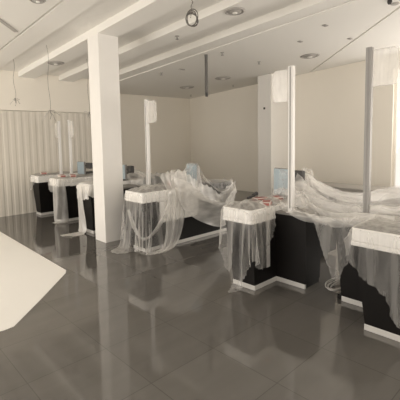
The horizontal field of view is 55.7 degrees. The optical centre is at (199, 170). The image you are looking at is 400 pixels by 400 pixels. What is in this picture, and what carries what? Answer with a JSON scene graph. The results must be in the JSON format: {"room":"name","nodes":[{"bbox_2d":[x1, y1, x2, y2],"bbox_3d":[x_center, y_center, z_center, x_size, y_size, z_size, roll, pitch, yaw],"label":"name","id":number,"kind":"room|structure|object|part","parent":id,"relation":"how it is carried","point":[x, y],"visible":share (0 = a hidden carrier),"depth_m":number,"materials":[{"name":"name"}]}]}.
{"room":"supermarket checkout area","nodes":[
{"label":"supermarket checkout area","id":0,"kind":"room"},
{"bbox_2d":[0,70,92,216],"bbox_3d":[-5.466,-0.594,6.700,8.600,3.400,0.150,-6,7,-43],"label":"wall","id":1,"kind":"structure","parent":0,"point":[28,143],"depth_m":8.34,"materials":[{"name":"white paint"}]},
{"bbox_2d":[0,0,301,78],"bbox_3d":[-1.688,-2.137,2.530,8.550,1.076,12.600,-6,7,-43],"label":"ceiling","id":2,"kind":"structure","parent":0,"point":[53,24],"depth_m":5.50,"materials":[{"name":"paint"}]},
{"bbox_2d":[0,19,17,31],"bbox_3d":[-2.634,-1.979,4.949,0.056,0.056,1.038,-1,5,-2],"label":"ceiling vent","id":3,"kind":"object","parent":2,"relation":"in","point":[1,20],"visible":1,"depth_m":5.21,"materials":[{"name":"silver metal"}]},
{"bbox_2d":[30,0,45,3],"bbox_3d":[-1.905,-1.990,4.440,0.179,0.041,0.179,-5,6,-37],"label":"ceiling vent","id":4,"kind":"object","parent":2,"relation":"in","point":[33,1],"visible":1,"depth_m":4.44,"materials":[{"name":"silver metal"}]},
{"bbox_2d":[42,45,57,120],"bbox_3d":[-2.535,-1.472,6.392,0.250,1.259,0.247,-6,7,-43],"label":"hanging wire","id":5,"kind":"object","parent":2,"relation":"hanging from","point":[50,110],"visible":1,"depth_m":6.41,"materials":[{"name":"grey"}]},
{"bbox_2d":[58,0,275,81],"bbox_3d":[0.666,-2.179,4.783,0.345,0.906,12.600,-6,7,-43],"label":"ceiling beam","id":6,"kind":"structure","parent":2,"relation":"attached to","point":[215,14],"depth_m":5.76,"materials":[{"name":"paint"}]},
{"bbox_2d":[225,7,244,15],"bbox_3d":[0.462,-2.096,5.010,0.268,0.043,0.268,3,7,40],"label":"diffuser","id":7,"kind":"object","parent":6,"relation":"attached to","point":[234,11],"visible":1,"depth_m":4.97,"materials":[{"name":"silver metal"}]},
{"bbox_2d":[119,0,352,79],"bbox_3d":[1.294,-2.241,5.381,0.305,0.906,12.600,-6,7,-43],"label":"ceiling beam","id":8,"kind":"structure","parent":2,"relation":"attached to","point":[304,8],"depth_m":6.01,"materials":[{"name":"paint"}]},
{"bbox_2d":[120,94,190,182],"bbox_3d":[-1.359,-0.964,11.275,3.720,3.200,0.806,-6,7,-43],"label":"wall","id":9,"kind":"structure","parent":0,"point":[170,141],"depth_m":11.71,"materials":[{"name":"paint"}]},
{"bbox_2d":[0,190,399,399],"bbox_3d":[-0.399,1.312,4.012,12.750,0.100,13.000,-6,7,-43],"label":"floor","id":10,"kind":"structure","parent":0,"point":[132,324],"depth_m":3.08,"materials":[{"name":"tile"}]},
{"bbox_2d":[0,232,65,330],"bbox_3d":[-4.498,1.331,3.987,5.190,0.004,5.070,-6,7,-43],"label":"sheet","id":11,"kind":"object","parent":10,"relation":"on","point":[26,276],"visible":1,"depth_m":4.37,"materials":[{"name":"white paper"}]},
{"bbox_2d":[31,171,92,214],"bbox_3d":[-2.795,0.471,8.652,1.840,0.848,0.710,-6,7,-43],"label":"checkout counter","id":12,"kind":"object","parent":10,"relation":"on","point":[42,190],"depth_m":8.11,"materials":[{"name":"black laminate"}]},
{"bbox_3d":[-3.326,0.914,8.272,0.395,0.050,0.260,-6,7,-43],"label":"kick plate","id":13,"kind":"part","parent":12,"relation":"part of","materials":[{"name":"grey"}]},
{"bbox_2d":[55,121,62,174],"bbox_3d":[-3.078,-0.461,8.241,0.072,1.215,0.204,-6,7,-43],"label":"sign pole","id":14,"kind":"object","parent":12,"relation":"on","point":[57,126],"visible":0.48,"depth_m":8.18,"materials":[{"name":"white paint"}]},
{"bbox_3d":[-3.112,-0.874,8.233,0.036,0.330,0.126,-6,7,-43],"label":"sign panel","id":15,"kind":"part","parent":14,"relation":"part of","materials":[{"name":"plastic"}]},
{"bbox_2d":[50,172,137,222],"bbox_3d":[-2.277,0.509,8.111,1.840,0.848,0.710,-6,7,-43],"label":"checkout counter","id":16,"kind":"object","parent":10,"relation":"on","point":[71,210],"depth_m":7.41,"materials":[{"name":"black laminate"}]},
{"bbox_2d":[52,178,68,223],"bbox_3d":[-2.708,0.584,7.232,0.334,0.855,0.190,0,5,10],"label":"plastic sheet","id":17,"kind":"object","parent":16,"relation":"hanging from","point":[57,202],"visible":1,"depth_m":7.23,"materials":[{"name":"plastic"}]},
{"bbox_3d":[-2.635,0.965,7.551,0.395,0.050,0.280,-6,7,-43],"label":"kick plate","id":18,"kind":"part","parent":16,"relation":"part of","materials":[{"name":"grey"}]},
{"bbox_2d":[67,120,73,173],"bbox_3d":[-2.640,-0.428,7.784,0.072,1.215,0.204,-6,7,-43],"label":"sign pole","id":19,"kind":"object","parent":16,"relation":"on","point":[69,122],"visible":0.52,"depth_m":7.79,"materials":[{"name":"white metal"}]},
{"bbox_3d":[-2.620,-0.837,7.720,0.036,0.330,0.126,-6,7,-43],"label":"sign panel","id":20,"kind":"part","parent":19,"relation":"part of","materials":[{"name":"plastic"}]},
{"bbox_2d":[50,173,92,189],"bbox_3d":[-2.546,0.244,7.631,0.971,0.313,0.488,-6,7,-43],"label":"plastic sheet","id":21,"kind":"object","parent":16,"relation":"on","point":[90,174],"visible":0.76,"depth_m":7.53,"materials":[{"name":"plastic"}]},
{"bbox_2d":[77,161,92,175],"bbox_3d":[-2.411,-0.034,7.813,0.420,0.290,0.190,3,7,41],"label":"screen","id":22,"kind":"object","parent":16,"relation":"on","point":[81,166],"visible":0.8,"depth_m":7.80,"materials":[{"name":"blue plastic"}]},
{"bbox_2d":[87,33,124,242],"bbox_3d":[-1.464,-0.469,5.928,0.340,3.150,0.320,-6,7,-43],"label":"column","id":23,"kind":"structure","parent":10,"relation":"on","point":[103,56],"depth_m":5.81,"materials":[{"name":"paint"}]},
{"bbox_2d":[18,0,190,77],"bbox_3d":[0.322,-2.119,3.878,0.345,0.855,11.763,-6,7,-43],"label":"ceiling beam","id":24,"kind":"structure","parent":23,"relation":"on","point":[141,12],"depth_m":5.47,"materials":[{"name":"paint"}]},
{"bbox_2d":[47,61,63,64],"bbox_3d":[-2.692,-1.997,7.069,0.298,0.044,0.298,-5,6,-37],"label":"diffuser","id":25,"kind":"object","parent":24,"relation":"attached to","point":[50,62],"visible":0.99,"depth_m":7.02,"materials":[{"name":"silver metal"}]},
{"bbox_2d":[185,0,198,26],"bbox_3d":[-0.102,-1.890,4.529,0.152,0.338,0.134,-6,7,-43],"label":"hanging wire","id":26,"kind":"object","parent":24,"relation":"hanging from","point":[191,9],"visible":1,"depth_m":4.54,"materials":[{"name":"grey"}]},
{"bbox_2d":[79,176,170,233],"bbox_3d":[-1.185,0.590,6.973,1.840,0.848,0.810,-6,7,-43],"label":"checkout counter","id":27,"kind":"object","parent":10,"relation":"on","point":[88,205],"depth_m":6.45,"materials":[{"name":"black laminate"}]},
{"bbox_2d":[61,186,86,236],"bbox_3d":[-2.149,0.680,6.364,0.398,0.795,0.345,-6,7,-43],"label":"plastic sheet","id":28,"kind":"object","parent":27,"relation":"hanging from","point":[82,221],"visible":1,"depth_m":6.50,"materials":[{"name":"plastic"}]},
{"bbox_2d":[76,180,93,200],"bbox_3d":[-1.773,0.341,6.629,0.691,0.340,0.529,-6,7,-43],"label":"plastic sheet","id":29,"kind":"object","parent":27,"relation":"on","point":[87,190],"visible":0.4,"depth_m":6.35,"materials":[{"name":"plastic"}]},
{"bbox_2d":[122,164,133,179],"bbox_3d":[-1.371,0.038,6.789,0.190,0.290,0.500,-5,6,-35],"label":"screen","id":30,"kind":"object","parent":27,"relation":"on","point":[130,169],"visible":0.67,"depth_m":6.71,"materials":[{"name":"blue plastic"}]},
{"bbox_2d":[127,169,170,186],"bbox_3d":[-0.969,0.356,7.319,1.176,0.813,0.551,-6,7,-43],"label":"plastic sheet","id":31,"kind":"object","parent":27,"relation":"on","point":[138,172],"visible":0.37,"depth_m":7.10,"materials":[{"name":"plastic"}]},
{"bbox_2d":[125,179,231,251],"bbox_3d":[-0.378,0.648,6.154,1.872,0.849,0.810,-6,7,-43],"label":"checkout counter","id":32,"kind":"object","parent":10,"relation":"on","point":[149,204],"depth_m":5.50,"materials":[{"name":"black laminate"}]},
{"bbox_2d":[112,184,173,254],"bbox_3d":[-0.742,0.678,5.511,1.055,0.901,0.726,-6,7,-43],"label":"plastic sheet","id":33,"kind":"object","parent":32,"relation":"on","point":[155,185],"visible":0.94,"depth_m":5.38,"materials":[{"name":"plastic"}]},
{"bbox_2d":[127,202,169,239],"bbox_3d":[-0.714,0.712,5.337,0.616,0.506,0.219,-2,5,-8],"label":"strip","id":34,"kind":"object","parent":32,"relation":"hanging from","point":[167,211],"visible":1,"depth_m":5.36,"materials":[{"name":"plastic"}]},
{"bbox_2d":[144,99,154,184],"bbox_3d":[-0.746,-0.382,5.798,0.072,1.405,0.269,-6,7,-43],"label":"sign pole","id":35,"kind":"object","parent":32,"relation":"on","point":[147,113],"visible":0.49,"depth_m":5.83,"materials":[{"name":"white metal"}]},
{"bbox_3d":[-0.728,-0.885,5.726,0.036,0.330,0.191,-6,7,-43],"label":"sign panel","id":36,"kind":"part","parent":35,"relation":"part of","materials":[{"name":"plastic"}]},
{"bbox_2d":[149,170,186,253],"bbox_3d":[-0.516,0.563,5.520,0.340,1.121,0.825,2,6,28],"label":"plastic sheet","id":37,"kind":"object","parent":32,"relation":"on","point":[166,178],"visible":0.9,"depth_m":5.57,"materials":[{"name":"plastic"}]},
{"bbox_3d":[-0.313,0.568,5.697,0.750,0.305,0.032,-6,7,-43],"label":"panel","id":38,"kind":"part","parent":32,"relation":"part of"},
{"bbox_3d":[-0.220,1.056,6.037,1.790,0.050,0.310,-6,7,-43],"label":"kick plate","id":39,"kind":"part","parent":32,"relation":"part of","materials":[{"name":"grey"}]},
{"bbox_2d":[187,163,198,182],"bbox_3d":[-0.128,0.067,5.930,0.180,0.340,0.240,-6,7,-43],"label":"screen","id":40,"kind":"object","parent":32,"relation":"on","point":[192,169],"visible":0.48,"depth_m":5.89,"materials":[{"name":"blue plastic"}]},
{"bbox_2d":[171,169,236,226],"bbox_3d":[0.163,0.426,5.970,1.376,0.954,0.286,-5,6,-39],"label":"plastic sheet","id":41,"kind":"object","parent":32,"relation":"hanging from","point":[198,192],"visible":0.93,"depth_m":5.77,"materials":[{"name":"plastic"}]},
{"bbox_2d":[184,163,234,200],"bbox_3d":[0.014,0.221,6.163,0.475,0.715,1.308,4,7,42],"label":"plastic sheet","id":42,"kind":"object","parent":32,"relation":"on","point":[206,180],"visible":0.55,"depth_m":6.36,"materials":[{"name":"plastic"}]},
{"bbox_2d":[223,190,335,290],"bbox_3d":[1.171,0.738,4.512,1.840,0.903,0.810,-6,7,-43],"label":"checkout counter","id":43,"kind":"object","parent":10,"relation":"on","point":[298,242],"depth_m":4.03,"materials":[{"name":"black laminate"}]},
{"bbox_2d":[218,194,287,266],"bbox_3d":[0.651,0.755,4.227,1.058,0.925,0.542,-6,7,-43],"label":"plastic sheet","id":44,"kind":"object","parent":43,"relation":"on","point":[241,202],"visible":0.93,"depth_m":4.07,"materials":[{"name":"plastic"}]},
{"bbox_2d":[247,192,257,198],"bbox_3d":[0.603,0.288,4.359,0.048,0.060,0.229,2,6,34],"label":"scanner","id":45,"kind":"object","parent":44,"relation":"on","point":[254,194],"visible":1,"depth_m":4.37,"materials":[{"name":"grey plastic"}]},
{"bbox_3d":[0.606,1.206,4.170,0.395,0.050,0.300,-6,7,-43],"label":"kick plate","id":46,"kind":"part","parent":43,"relation":"part of","materials":[{"name":"grey"}]},
{"bbox_2d":[252,196,268,200],"bbox_3d":[0.702,0.335,4.386,0.172,0.047,0.102,-3,5,-24],"label":"packet","id":47,"kind":"object","parent":43,"relation":"on","point":[261,198],"visible":0.72,"depth_m":4.36,"materials":[{"name":"white"}]},
{"bbox_3d":[0.694,0.686,4.071,0.069,0.706,0.099,-6,7,-43],"label":"plastic strip","id":48,"kind":"part","parent":43,"relation":"part of","materials":[{"name":"plastic"}]},
{"bbox_2d":[261,200,271,206],"bbox_3d":[0.726,0.357,4.132,0.102,0.047,0.172,0,5,16],"label":"packet","id":49,"kind":"object","parent":43,"relation":"on","point":[266,202],"visible":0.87,"depth_m":4.06,"materials":[{"name":"white"}]},
{"bbox_2d":[270,195,283,200],"bbox_3d":[0.903,0.328,4.439,0.102,0.047,0.172,-2,5,-14],"label":"packet","id":50,"kind":"object","parent":43,"relation":"on","point":[272,196],"visible":0.83,"depth_m":4.37,"materials":[{"name":"white"}]},
{"bbox_2d":[273,65,295,213],"bbox_3d":[0.891,-0.317,4.026,0.072,1.530,0.269,-6,7,-43],"label":"sign pole","id":51,"kind":"object","parent":43,"relation":"on","point":[290,91],"visible":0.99,"depth_m":3.94,"materials":[{"name":"white metal"}]},
{"bbox_3d":[0.855,-0.887,4.004,0.036,0.330,0.191,-6,7,-43],"label":"sign panel","id":52,"kind":"part","parent":51,"relation":"part of","materials":[{"name":"plastic"}]},
{"bbox_2d":[274,168,304,197],"bbox_3d":[1.060,0.156,4.606,0.190,0.355,0.395,-5,7,-40],"label":"screen","id":53,"kind":"object","parent":43,"relation":"on","point":[280,174],"visible":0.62,"depth_m":4.63,"materials":[{"name":"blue plastic"}]},
{"bbox_3d":[0.976,1.207,4.083,0.025,0.050,0.366,-6,7,-43],"label":"kick plate","id":54,"kind":"part","parent":43,"relation":"part of","materials":[{"name":"grey"}]},
{"bbox_2d":[325,277,340,290],"bbox_3d":[1.460,1.198,3.973,0.470,0.057,0.210,-6,7,-43],"label":"cable coil","id":55,"kind":"object","parent":10,"relation":"on","point":[330,280],"visible":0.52,"depth_m":3.99,"materials":[{"name":"grey plastic"}]},
{"bbox_2d":[273,169,399,224],"bbox_3d":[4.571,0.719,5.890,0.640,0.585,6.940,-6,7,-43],"label":"plastic sheet","id":56,"kind":"object","parent":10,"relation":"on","point":[388,196],"visible":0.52,"depth_m":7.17,"materials":[{"name":"plastic"}]},
{"bbox_2d":[333,209,399,341],"bbox_3d":[1.932,0.822,3.721,1.840,0.848,0.810,-6,7,-43],"label":"checkout counter","id":57,"kind":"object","parent":10,"relation":"on","point":[369,256],"depth_m":3.03,"materials":[{"name":"black laminate"}]},
{"bbox_3d":[1.472,1.244,3.565,0.025,0.050,0.278,-6,7,-43],"label":"kick plate","id":58,"kind":"part","parent":57,"relation":"part of","materials":[{"name":"grey plastic"}]},
{"bbox_2d":[347,215,399,235],"bbox_3d":[1.728,0.803,3.008,0.696,0.788,0.946,-6,7,-43],"label":"plastic sheet","id":59,"kind":"object","parent":57,"relation":"hanging from","point":[372,220],"visible":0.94,"depth_m":3.15,"materials":[{"name":"plastic"}]},
{"bbox_2d":[361,46,399,219],"bbox_3d":[1.660,-0.326,3.486,0.072,1.615,0.299,-6,7,-43],"label":"sign pole","id":60,"kind":"object","parent":57,"relation":"on","point":[369,86],"visible":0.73,"depth_m":3.54,"materials":[{"name":"grey metal"}]},
{"bbox_3d":[1.598,1.280,3.135,0.395,0.050,0.310,-6,7,-43],"label":"kick plate","id":61,"kind":"part","parent":57,"relation":"part of","materials":[{"name":"grey plastic"}]},
{"bbox_2d":[119,0,399,98],"bbox_3d":[2.704,-2.450,6.718,3.600,1.076,12.600,-6,7,-43],"label":"ceiling","id":62,"kind":"structure","parent":0,"point":[370,23],"depth_m":7.25,"materials":[{"name":"paint"}]},
{"bbox_2d":[180,86,193,88],"bbox_3d":[-0.356,-2.258,10.303,0.398,0.047,0.397,-5,6,-37],"label":"ceiling vent","id":63,"kind":"object","parent":62,"relation":"in","point":[181,87],"visible":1,"depth_m":10.24,"materials":[{"name":"silver metal"}]},
{"bbox_2d":[205,54,207,96],"bbox_3d":[0.120,-1.774,7.091,0.060,0.775,0.060,-6,7,-43],"label":"conduit","id":64,"kind":"object","parent":62,"relation":"hanging from","point":[206,55],"visible":1,"depth_m":7.07,"materials":[{"name":"grey metal"}]},
{"bbox_2d":[215,76,230,79],"bbox_3d":[0.569,-2.272,9.344,0.398,0.047,0.397,-5,6,-37],"label":"ceiling vent","id":65,"kind":"object","parent":62,"relation":"in","point":[221,77],"visible":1,"depth_m":9.29,"materials":[{"name":"silver metal"}]},
{"bbox_2d":[300,53,319,58],"bbox_3d":[2.211,-2.295,7.615,0.378,0.046,0.377,-5,6,-37],"label":"ceiling vent","id":66,"kind":"object","parent":62,"relation":"in","point":[311,55],"visible":1,"depth_m":7.57,"materials":[{"name":"silver metal"}]},
{"bbox_2d":[258,74,287,196],"bbox_3d":[1.910,-0.883,9.717,0.850,3.200,0.400,-6,7,-43],"label":"column","id":67,"kind":"structure","parent":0,"point":[272,120],"depth_m":9.45,"materials":[{"name":"paint"}]},
{"bbox_2d":[190,53,399,191],"bbox_3d":[4.096,-1.036,8.167,0.200,3.700,12.820,-6,7,-43],"label":"wall","id":68,"kind":"structure","parent":0,"point":[329,103],"depth_m":9.31,"materials":[{"name":"paint"}]},
{"bbox_2d":[392,69,398,186],"bbox_3d":[6.313,-0.557,5.888,0.060,2.830,6.220,-6,7,-43],"label":"window","id":69,"kind":"structure","parent":68,"relation":"in","point":[397,70],"depth_m":8.08,"materials":[{"name":"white glass"}]}
]}

